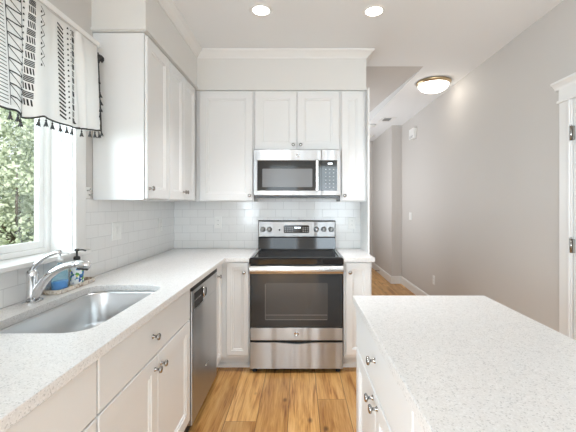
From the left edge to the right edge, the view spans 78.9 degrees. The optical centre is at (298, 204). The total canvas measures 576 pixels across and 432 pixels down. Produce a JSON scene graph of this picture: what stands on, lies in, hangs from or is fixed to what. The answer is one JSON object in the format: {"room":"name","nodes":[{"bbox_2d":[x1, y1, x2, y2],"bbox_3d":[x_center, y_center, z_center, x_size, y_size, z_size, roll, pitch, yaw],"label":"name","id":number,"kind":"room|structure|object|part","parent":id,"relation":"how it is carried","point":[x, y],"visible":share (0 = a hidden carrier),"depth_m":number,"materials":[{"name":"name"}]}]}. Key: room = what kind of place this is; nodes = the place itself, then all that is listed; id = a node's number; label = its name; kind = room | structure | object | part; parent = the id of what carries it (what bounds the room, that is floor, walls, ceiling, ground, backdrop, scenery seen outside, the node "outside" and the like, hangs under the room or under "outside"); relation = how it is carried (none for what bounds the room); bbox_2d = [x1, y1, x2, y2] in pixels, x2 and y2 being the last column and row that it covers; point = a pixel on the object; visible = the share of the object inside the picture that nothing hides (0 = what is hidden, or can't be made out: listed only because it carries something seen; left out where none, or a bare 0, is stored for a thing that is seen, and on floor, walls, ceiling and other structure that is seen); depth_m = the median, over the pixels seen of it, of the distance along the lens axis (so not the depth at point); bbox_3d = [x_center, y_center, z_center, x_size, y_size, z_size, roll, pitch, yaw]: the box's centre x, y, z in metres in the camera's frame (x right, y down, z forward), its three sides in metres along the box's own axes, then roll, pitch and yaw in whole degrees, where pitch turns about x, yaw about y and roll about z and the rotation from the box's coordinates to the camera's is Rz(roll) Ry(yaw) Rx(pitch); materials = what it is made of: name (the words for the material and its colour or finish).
{"room":"kitchen","nodes":[
{"label":"kitchen","id":0,"kind":"room"},
{"bbox_2d":[0,0,173,308],"bbox_3d":[-1.321,-0.008,0.045,0.168,2.756,7.090,0,0,0],"label":"wall","id":1,"kind":"structure","parent":0,"point":[141,237],"depth_m":2.23,"materials":[{"name":"white tile"}]},
{"bbox_2d":[0,117,90,273],"bbox_3d":[-1.312,-0.306,1.427,0.225,1.167,1.195,0,0,0],"label":"window","id":2,"kind":"structure","parent":1,"relation":"in","point":[58,224],"depth_m":1.92,"materials":[{"name":"white paint"}]},
{"bbox_3d":[-1.392,-0.267,1.651,0.026,0.990,0.482,0,0,0],"label":"sash","id":3,"kind":"part","parent":2,"relation":"part of","materials":[{"name":"white plastic"}]},
{"bbox_3d":[-1.394,-0.267,1.430,0.062,1.042,0.976,0,0,0],"label":"frame","id":4,"kind":"part","parent":2,"relation":"part of","materials":[{"name":"white plastic"}]},
{"bbox_2d":[59,124,70,204],"bbox_3d":[-1.282,-0.257,1.916,0.074,0.545,0.002,0,0,0],"label":"pull cord","id":5,"kind":"object","parent":2,"relation":"attached to","point":[59,124],"visible":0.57,"depth_m":1.92,"materials":[{"name":"grey plastic"}]},
{"bbox_3d":[-1.235,-0.318,1.430,0.020,1.145,1.170,0,0,0],"label":"casing","id":6,"kind":"part","parent":2,"relation":"part of","materials":[{"name":"white paint"}]},
{"bbox_2d":[40,0,99,47],"bbox_3d":[-1.179,-0.909,1.448,0.093,0.025,1.095,0,0,0],"label":"curtain rod","id":7,"kind":"object","parent":1,"relation":"attached to","point":[47,3],"visible":0.86,"depth_m":1.73,"materials":[{"name":"white paint"}]},
{"bbox_2d":[0,0,103,137],"bbox_3d":[-1.167,-0.611,1.466,0.116,0.570,1.131,0,0,0],"label":"valance","id":8,"kind":"object","parent":7,"relation":"hanging from","point":[49,69],"visible":1,"depth_m":1.59,"materials":[{"name":"white fabric"}]},
{"bbox_3d":[-1.149,-0.615,1.448,0.064,0.503,1.089,0,0,1],"label":"trim cord","id":9,"kind":"part","parent":8,"relation":"part of","materials":[{"name":"black fabric"}]},
{"bbox_2d":[86,187,92,197],"bbox_3d":[-1.230,-0.072,2.058,0.029,0.065,0.044,0,0,0],"label":"hook","id":10,"kind":"object","parent":1,"relation":"attached to","point":[88,189],"visible":0.74,"depth_m":2.05,"materials":[{"name":"white plastic"}]},
{"bbox_3d":[-1.242,-0.072,2.058,0.006,0.065,0.044,0,0,0],"label":"hook plate","id":11,"kind":"part","parent":10,"relation":"part of","materials":[{"name":"white plastic"}]},
{"bbox_2d":[112,222,120,240],"bbox_3d":[-1.232,0.175,2.370,0.009,0.120,0.118,0,0,0],"label":"light switch","id":12,"kind":"object","parent":1,"relation":"attached to","point":[116,226],"visible":1,"depth_m":2.36,"materials":[{"name":"white plastic"}]},
{"bbox_2d":[93,33,168,199],"bbox_3d":[-1.063,-0.535,2.291,0.358,1.006,0.365,0,0,0],"label":"upper cabinet","id":13,"kind":"object","parent":1,"relation":"attached to","point":[131,160],"visible":1,"depth_m":2.11,"materials":[{"name":"white paint"}]},
{"bbox_3d":[-0.924,-0.532,2.292,0.016,0.984,0.352,0,0,0],"label":"door","id":14,"kind":"part","parent":13,"relation":"part of","materials":[{"name":"white paint"}]},
{"bbox_2d":[125,61,195,200],"bbox_3d":[-1.063,-0.535,2.815,0.358,1.006,0.680,0,0,0],"label":"upper cabinet","id":15,"kind":"object","parent":1,"relation":"attached to","point":[182,95],"visible":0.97,"depth_m":2.73,"materials":[{"name":"white paint"}]},
{"bbox_3d":[-0.924,-0.532,2.635,0.016,0.984,0.308,0,0,0],"label":"door","id":16,"kind":"part","parent":15,"relation":"part of","materials":[{"name":"white paint"}]},
{"bbox_3d":[-0.924,-0.532,2.947,0.016,0.984,0.308,0,0,0],"label":"door","id":17,"kind":"part","parent":15,"relation":"part of","materials":[{"name":"white paint"}]},
{"bbox_2d":[91,0,366,90],"bbox_3d":[-0.317,-1.212,2.780,1.857,0.348,1.380,0,0,0],"label":"soffit","id":18,"kind":"structure","parent":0,"point":[148,17],"depth_m":3.16,"materials":[{"name":"white paint"}]},
{"bbox_2d":[157,0,374,65],"bbox_3d":[-0.281,-1.355,3.026,2.081,0.062,0.923,0,0,-33],"label":"trim","id":19,"kind":"structure","parent":18,"relation":"attached to","point":[168,6],"depth_m":3.11,"materials":[{"name":"white paint"}]},
{"bbox_2d":[174,198,360,248],"bbox_3d":[-0.311,-0.008,3.526,1.867,2.756,0.128,0,0,0],"label":"wall","id":20,"kind":"structure","parent":0,"point":[193,220],"depth_m":3.46,"materials":[{"name":"white tile"}]},
{"bbox_2d":[214,217,221,228],"bbox_3d":[-0.800,0.175,3.458,0.072,0.118,0.009,0,0,0],"label":"wall outlet","id":21,"kind":"object","parent":20,"relation":"attached to","point":[217,220],"visible":1,"depth_m":3.46,"materials":[{"name":"white plastic"}]},
{"bbox_2d":[196,91,257,201],"bbox_3d":[-0.671,-0.535,3.298,0.526,1.006,0.338,0,0,0],"label":"upper cabinet","id":22,"kind":"object","parent":20,"relation":"attached to","point":[224,119],"visible":0.99,"depth_m":3.17,"materials":[{"name":"white paint"}]},
{"bbox_2d":[254,91,339,149],"bbox_3d":[-0.017,-0.764,3.298,0.778,0.548,0.338,0,0,0],"label":"upper cabinet","id":23,"kind":"object","parent":20,"relation":"attached to","point":[283,120],"visible":0.94,"depth_m":3.17,"materials":[{"name":"white paint"}]},
{"bbox_3d":[-0.209,-0.761,3.169,0.379,0.526,0.016,0,0,0],"label":"door","id":24,"kind":"part","parent":23,"relation":"part of","materials":[{"name":"white paint"}]},
{"bbox_2d":[254,150,339,197],"bbox_3d":[-0.018,-0.275,3.253,0.761,0.423,0.415,0,0,0],"label":"microwave","id":25,"kind":"object","parent":23,"relation":"attached to","point":[277,173],"visible":1,"depth_m":3.08,"materials":[{"name":"silver metal"}]},
{"bbox_3d":[0.158,-0.259,3.067,0.028,0.275,0.042,0,0,0],"label":"handle","id":26,"kind":"part","parent":25,"relation":"part of","materials":[{"name":"silver metal"}]},
{"bbox_3d":[0.268,-0.260,3.107,0.134,0.268,0.042,0,0,0],"label":"control panel","id":27,"kind":"part","parent":25,"relation":"part of","materials":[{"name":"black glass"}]},
{"bbox_3d":[0.282,-0.285,3.106,0.162,0.401,0.044,0,0,0],"label":"panel","id":28,"kind":"part","parent":25,"relation":"part of","materials":[{"name":"silver metal"}]},
{"bbox_3d":[0.173,-0.761,3.169,0.379,0.526,0.016,0,0,0],"label":"door","id":29,"kind":"part","parent":23,"relation":"part of","materials":[{"name":"white paint"}]},
{"bbox_2d":[337,91,365,201],"bbox_3d":[0.490,-0.535,3.298,0.232,1.006,0.338,0,0,0],"label":"upper cabinet","id":30,"kind":"object","parent":20,"relation":"attached to","point":[352,103],"visible":0.98,"depth_m":3.16,"materials":[{"name":"white paint"}]},
{"bbox_2d":[348,217,354,228],"bbox_3d":[0.520,0.180,3.458,0.072,0.118,0.009,0,0,0],"label":"wall outlet","id":31,"kind":"object","parent":20,"relation":"attached to","point":[351,220],"visible":1,"depth_m":3.46,"materials":[{"name":"white plastic"}]},
{"bbox_2d":[188,268,415,431],"bbox_3d":[0.273,1.400,2.150,3.635,0.060,11.900,0,0,0],"label":"floor","id":32,"kind":"structure","parent":0,"point":[238,399],"depth_m":2.45,"materials":[{"name":"brown wood"}]},
{"bbox_2d":[5,362,95,431],"bbox_3d":[-0.914,0.917,0.694,0.641,0.906,0.788,0,0,0],"label":"base cabinet","id":33,"kind":"object","parent":32,"relation":"on","point":[72,408],"visible":0.43,"depth_m":0.95,"materials":[{"name":"white paint"}]},
{"bbox_3d":[-0.634,0.948,0.890,0.016,0.575,0.387,0,0,0],"label":"door","id":34,"kind":"part","parent":33,"relation":"part of","materials":[{"name":"white paint"}]},
{"bbox_2d":[0,249,257,431],"bbox_3d":[-0.820,0.447,1.871,0.832,0.033,3.181,0,0,0],"label":"countertop","id":35,"kind":"structure","parent":33,"relation":"on","point":[33,366],"depth_m":1.23,"materials":[{"name":"white stone"}]},
{"bbox_2d":[21,250,91,304],"bbox_3d":[-1.073,0.315,1.555,0.277,0.229,0.090,0,0,0],"label":"faucet","id":36,"kind":"object","parent":35,"relation":"on","point":[34,288],"visible":1,"depth_m":1.55,"materials":[{"name":"silver metal"}]},
{"bbox_3d":[-1.183,0.426,1.555,0.056,0.008,0.090,0,0,0],"label":"plate","id":37,"kind":"part","parent":36,"relation":"part of","materials":[{"name":"silver metal"}]},
{"bbox_3d":[-1.134,0.252,1.559,0.133,0.103,0.027,0,0,-5],"label":"lever handle","id":38,"kind":"part","parent":36,"relation":"part of","materials":[{"name":"silver metal"}]},
{"bbox_3d":[-1.095,0.338,1.556,0.208,0.175,0.045,0,0,0],"label":"spout","id":39,"kind":"part","parent":36,"relation":"part of","materials":[{"name":"silver metal"}]},
{"bbox_2d":[43,277,94,294],"bbox_3d":[-1.188,0.419,1.827,0.092,0.022,0.317,0,0,0],"label":"soap tray","id":40,"kind":"object","parent":35,"relation":"on","point":[48,291],"visible":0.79,"depth_m":1.75,"materials":[{"name":"beige ceramic"}]},
{"bbox_2d":[51,251,68,289],"bbox_3d":[-1.190,0.328,1.742,0.063,0.194,0.093,0,0,16],"label":"soap bottle","id":41,"kind":"object","parent":40,"relation":"on","point":[60,284],"visible":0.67,"depth_m":1.73,"materials":[{"name":"teal plastic"}]},
{"bbox_2d":[70,249,85,285],"bbox_3d":[-1.187,0.329,1.871,0.068,0.191,0.065,0,0,26],"label":"soap bottle","id":42,"kind":"object","parent":40,"relation":"on","point":[76,276],"visible":0.68,"depth_m":1.85,"materials":[{"name":"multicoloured plastic"}]},
{"bbox_2d":[0,291,154,332],"bbox_3d":[-0.910,0.569,1.530,0.430,0.208,0.750,0,0,0],"label":"sink","id":43,"kind":"object","parent":35,"relation":"in","point":[90,310],"visible":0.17,"depth_m":1.77,"materials":[{"name":"grey metal"}]},
{"bbox_2d":[95,289,189,431],"bbox_3d":[-0.914,0.917,1.556,0.641,0.906,0.932,0,0,0],"label":"base cabinet","id":44,"kind":"object","parent":32,"relation":"on","point":[143,382],"visible":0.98,"depth_m":1.49,"materials":[{"name":"white paint"}]},
{"bbox_3d":[-0.634,0.948,1.323,0.016,0.575,0.457,0,0,0],"label":"door","id":45,"kind":"part","parent":44,"relation":"part of","materials":[{"name":"white paint"}]},
{"bbox_3d":[-0.610,0.564,1.500,0.032,0.031,0.031,0,0,0],"label":"knob","id":46,"kind":"part","parent":44,"relation":"part of","materials":[{"name":"silver metal"}]},
{"bbox_3d":[-0.610,0.715,1.522,0.032,0.031,0.031,0,0,0],"label":"knob","id":47,"kind":"part","parent":44,"relation":"part of","materials":[{"name":"silver metal"}]},
{"bbox_3d":[-0.610,0.715,1.585,0.032,0.031,0.031,0,0,0],"label":"knob","id":48,"kind":"part","parent":44,"relation":"part of","materials":[{"name":"silver metal"}]},
{"bbox_3d":[-0.634,0.948,1.784,0.016,0.575,0.457,0,0,0],"label":"door","id":49,"kind":"part","parent":44,"relation":"part of","materials":[{"name":"white paint"}]},
{"bbox_2d":[184,268,216,431],"bbox_3d":[-0.921,0.918,2.338,0.607,0.904,0.616,0,0,0],"label":"dishwasher","id":50,"kind":"object","parent":32,"relation":"on","point":[203,295],"visible":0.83,"depth_m":2.26,"materials":[{"name":"grey metal"}]},
{"bbox_3d":[-0.646,0.575,2.185,0.037,0.100,0.210,0,0,0],"label":"control panel","id":51,"kind":"part","parent":50,"relation":"part of","materials":[{"name":"black plastic"}]},
{"bbox_3d":[-0.638,0.484,2.338,0.037,0.037,0.610,0,0,0],"label":"door","id":52,"kind":"part","parent":50,"relation":"part of","materials":[{"name":"silver metal"}]},
{"bbox_2d":[217,265,221,364],"bbox_3d":[-0.914,0.917,2.801,0.641,0.906,0.298,0,0,0],"label":"base cabinet","id":53,"kind":"object","parent":32,"relation":"on","point":[219,269],"visible":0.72,"depth_m":2.78,"materials":[{"name":"white paint"}]},
{"bbox_2d":[217,262,249,366],"bbox_3d":[-0.552,0.917,3.148,0.295,0.906,0.644,0,0,0],"label":"base cabinet","id":54,"kind":"object","parent":32,"relation":"on","point":[235,275],"visible":0.84,"depth_m":2.87,"materials":[{"name":"white paint"}]},
{"bbox_3d":[-0.503,0.851,2.866,0.178,0.757,0.016,0,0,0],"label":"door","id":55,"kind":"part","parent":54,"relation":"part of","materials":[{"name":"white paint"}]},
{"bbox_2d":[249,220,343,371],"bbox_3d":[-0.021,0.760,3.121,0.766,1.219,0.662,0,0,0],"label":"range","id":56,"kind":"object","parent":32,"relation":"on","point":[296,270],"visible":1,"depth_m":2.85,"materials":[{"name":"silver metal"}]},
{"bbox_3d":[-0.021,1.224,2.854,0.752,0.212,0.021,0,0,0],"label":"storage drawer","id":57,"kind":"part","parent":56,"relation":"part of","materials":[{"name":"silver metal"}]},
{"bbox_3d":[-0.021,0.742,2.860,0.748,0.512,0.019,0,0,0],"label":"oven door","id":58,"kind":"part","parent":56,"relation":"part of","materials":[{"name":"black glass"}]},
{"bbox_3d":[-0.021,1.051,2.857,0.752,0.100,0.022,0,0,0],"label":"trim","id":59,"kind":"part","parent":56,"relation":"part of","materials":[{"name":"silver metal"}]},
{"bbox_3d":[-0.021,0.520,2.821,0.752,0.062,0.062,0,0,0],"label":"handle","id":60,"kind":"part","parent":56,"relation":"part of","materials":[{"name":"silver metal"}]},
{"bbox_2d":[249,249,343,263],"bbox_3d":[-0.021,0.454,3.125,0.766,0.058,0.574,0,0,0],"label":"cooktop","id":61,"kind":"object","parent":56,"relation":"in","point":[261,256],"depth_m":2.93,"materials":[{"name":"black glass"}]},
{"bbox_3d":[-0.021,0.234,3.412,0.736,0.155,0.027,0,0,0],"label":"control panel","id":62,"kind":"part","parent":56,"relation":"part of","materials":[{"name":"silver metal"}]},
{"bbox_2d":[343,262,370,366],"bbox_3d":[0.481,0.917,3.148,0.230,0.906,0.644,0,0,0],"label":"base cabinet","id":63,"kind":"object","parent":32,"relation":"on","point":[356,275],"visible":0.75,"depth_m":2.86,"materials":[{"name":"white paint"}]},
{"bbox_2d":[336,249,374,261],"bbox_3d":[0.491,0.447,3.153,0.254,0.033,0.616,0,0,0],"label":"countertop","id":64,"kind":"structure","parent":63,"relation":"on","point":[349,255],"depth_m":2.98,"materials":[{"name":"white stone"}]},
{"bbox_2d":[356,310,423,431],"bbox_3d":[0.549,0.917,0.973,0.626,0.906,1.345,0,0,0],"label":"base cabinet","id":65,"kind":"object","parent":32,"relation":"on","point":[381,406],"visible":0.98,"depth_m":1.21,"materials":[{"name":"white paint"}]},
{"bbox_3d":[0.276,0.958,1.435,0.016,0.585,0.403,0,0,0],"label":"door","id":66,"kind":"part","parent":65,"relation":"part of","materials":[{"name":"white paint"}]},
{"bbox_3d":[0.252,0.698,1.268,0.032,0.031,0.031,0,0,0],"label":"knob","id":67,"kind":"part","parent":65,"relation":"part of","materials":[{"name":"silver metal"}]},
{"bbox_3d":[0.252,0.548,1.232,0.032,0.031,0.031,0,0,0],"label":"knob","id":68,"kind":"part","parent":65,"relation":"part of","materials":[{"name":"silver metal"}]},
{"bbox_3d":[0.252,0.698,1.198,0.032,0.031,0.031,0,0,0],"label":"knob","id":69,"kind":"part","parent":65,"relation":"part of","materials":[{"name":"silver metal"}]},
{"bbox_3d":[0.276,0.958,1.028,0.016,0.585,0.403,0,0,0],"label":"door","id":70,"kind":"part","parent":65,"relation":"part of","materials":[{"name":"white paint"}]},
{"bbox_3d":[0.276,0.862,0.572,0.016,0.777,0.500,0,0,0],"label":"door","id":71,"kind":"part","parent":65,"relation":"part of","materials":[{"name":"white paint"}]},
{"bbox_2d":[352,296,575,431],"bbox_3d":[0.568,0.447,0.973,0.627,0.034,1.385,0,0,0],"label":"countertop","id":72,"kind":"structure","parent":65,"relation":"on","point":[459,363],"depth_m":0.96,"materials":[{"name":"white stone"}]},
{"bbox_2d":[360,88,369,253],"bbox_3d":[0.615,-0.303,3.277,0.014,1.464,0.385,0,0,0],"label":"wall","id":73,"kind":"structure","parent":0,"point":[364,206],"depth_m":3.11,"materials":[{"name":"white paint"}]},
{"bbox_2d":[173,0,562,141],"bbox_3d":[0.273,-1.611,2.100,3.435,0.450,11.600,0,0,0],"label":"ceiling","id":74,"kind":"structure","parent":0,"point":[451,39],"depth_m":2.81,"materials":[{"name":"white paint"}]},
{"bbox_2d":[249,3,272,16],"bbox_3d":[-0.270,-1.385,2.490,0.172,0.011,0.172,0,0,0],"label":"recessed light","id":75,"kind":"object","parent":74,"relation":"in","point":[258,9],"visible":1,"depth_m":2.48,"materials":[{"name":"white paint"}]},
{"bbox_2d":[362,4,385,17],"bbox_3d":[0.536,-1.385,2.500,0.172,0.011,0.172,0,0,0],"label":"recessed light","id":76,"kind":"object","parent":74,"relation":"in","point":[374,10],"visible":1,"depth_m":2.49,"materials":[{"name":"white paint"}]},
{"bbox_2d":[377,117,396,121],"bbox_3d":[1.420,-1.382,5.660,0.240,0.008,0.300,0,0,0],"label":"ceiling vent","id":77,"kind":"object","parent":74,"relation":"in","point":[382,119],"visible":1,"depth_m":5.65,"materials":[{"name":"white metal"}]},
{"bbox_2d":[416,76,451,93],"bbox_3d":[1.512,-1.321,3.940,0.380,0.129,0.380,0,0,0],"label":"dome light","id":78,"kind":"object","parent":74,"relation":"attached to","point":[436,84],"visible":1,"depth_m":3.83,"materials":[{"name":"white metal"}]},
{"bbox_2d":[370,142,372,255],"bbox_3d":[0.795,-0.230,7.725,1.990,3.200,0.150,0,0,0],"label":"wall","id":79,"kind":"structure","parent":0,"point":[371,143],"depth_m":7.65,"materials":[{"name":"grey paint"}]},
{"bbox_2d":[373,0,575,331],"bbox_3d":[1.772,-0.008,2.075,0.316,2.756,11.150,0,0,0],"label":"wall","id":80,"kind":"structure","parent":0,"point":[478,181],"depth_m":3.29,"materials":[{"name":"grey paint"}]},
{"bbox_2d":[372,262,429,295],"bbox_3d":[1.694,1.305,2.072,0.191,0.130,11.145,0,0,0],"label":"baseboard","id":81,"kind":"structure","parent":80,"relation":"attached to","point":[414,289],"depth_m":6.08,"materials":[{"name":"white paint"}]},
{"bbox_2d":[409,127,416,139],"bbox_3d":[1.762,-1.100,5.420,0.056,0.160,0.220,0,0,0],"label":"door chime","id":82,"kind":"object","parent":80,"relation":"attached to","point":[412,132],"visible":1,"depth_m":5.35,"materials":[{"name":"white plastic"}]},
{"bbox_2d":[550,72,575,338],"bbox_3d":[1.764,0.268,1.885,0.052,2.205,1.070,0,0,0],"label":"trim","id":83,"kind":"structure","parent":80,"relation":"attached to","point":[566,86],"depth_m":2.32,"materials":[{"name":"white paint"}]},
{"bbox_2d":[570,98,575,339],"bbox_3d":[1.774,0.336,1.891,0.031,2.048,0.791,0,0,0],"label":"door","id":84,"kind":"structure","parent":80,"relation":"in","point":[572,128],"depth_m":2.26,"materials":[{"name":"white paint"}]},
{"label":"outside","id":85,"kind":"structure","parent":0,"visible":0},
{"bbox_2d":[0,228,28,245],"bbox_3d":[-15.707,2.120,12.000,28.585,0.300,36.000,0,0,0],"label":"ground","id":86,"kind":"structure","parent":85,"point":[3,240],"depth_m":18.89,"materials":[{"name":"green plant"}]},
{"bbox_2d":[0,107,33,245],"bbox_3d":[-6.624,-0.664,8.323,3.357,5.310,3.084,0,0,0],"label":"tree","id":87,"kind":"object","parent":86,"relation":"on","point":[23,166],"visible":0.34,"depth_m":8.04,"materials":[{"name":"green plant"}]},
{"bbox_2d":[0,110,33,228],"bbox_3d":[-11.840,-2.106,14.134,5.354,8.176,4.949,0,0,0],"label":"tree","id":88,"kind":"object","parent":86,"relation":"on","point":[1,177],"visible":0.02,"depth_m":13.19,"materials":[{"name":"plant"}]}
]}

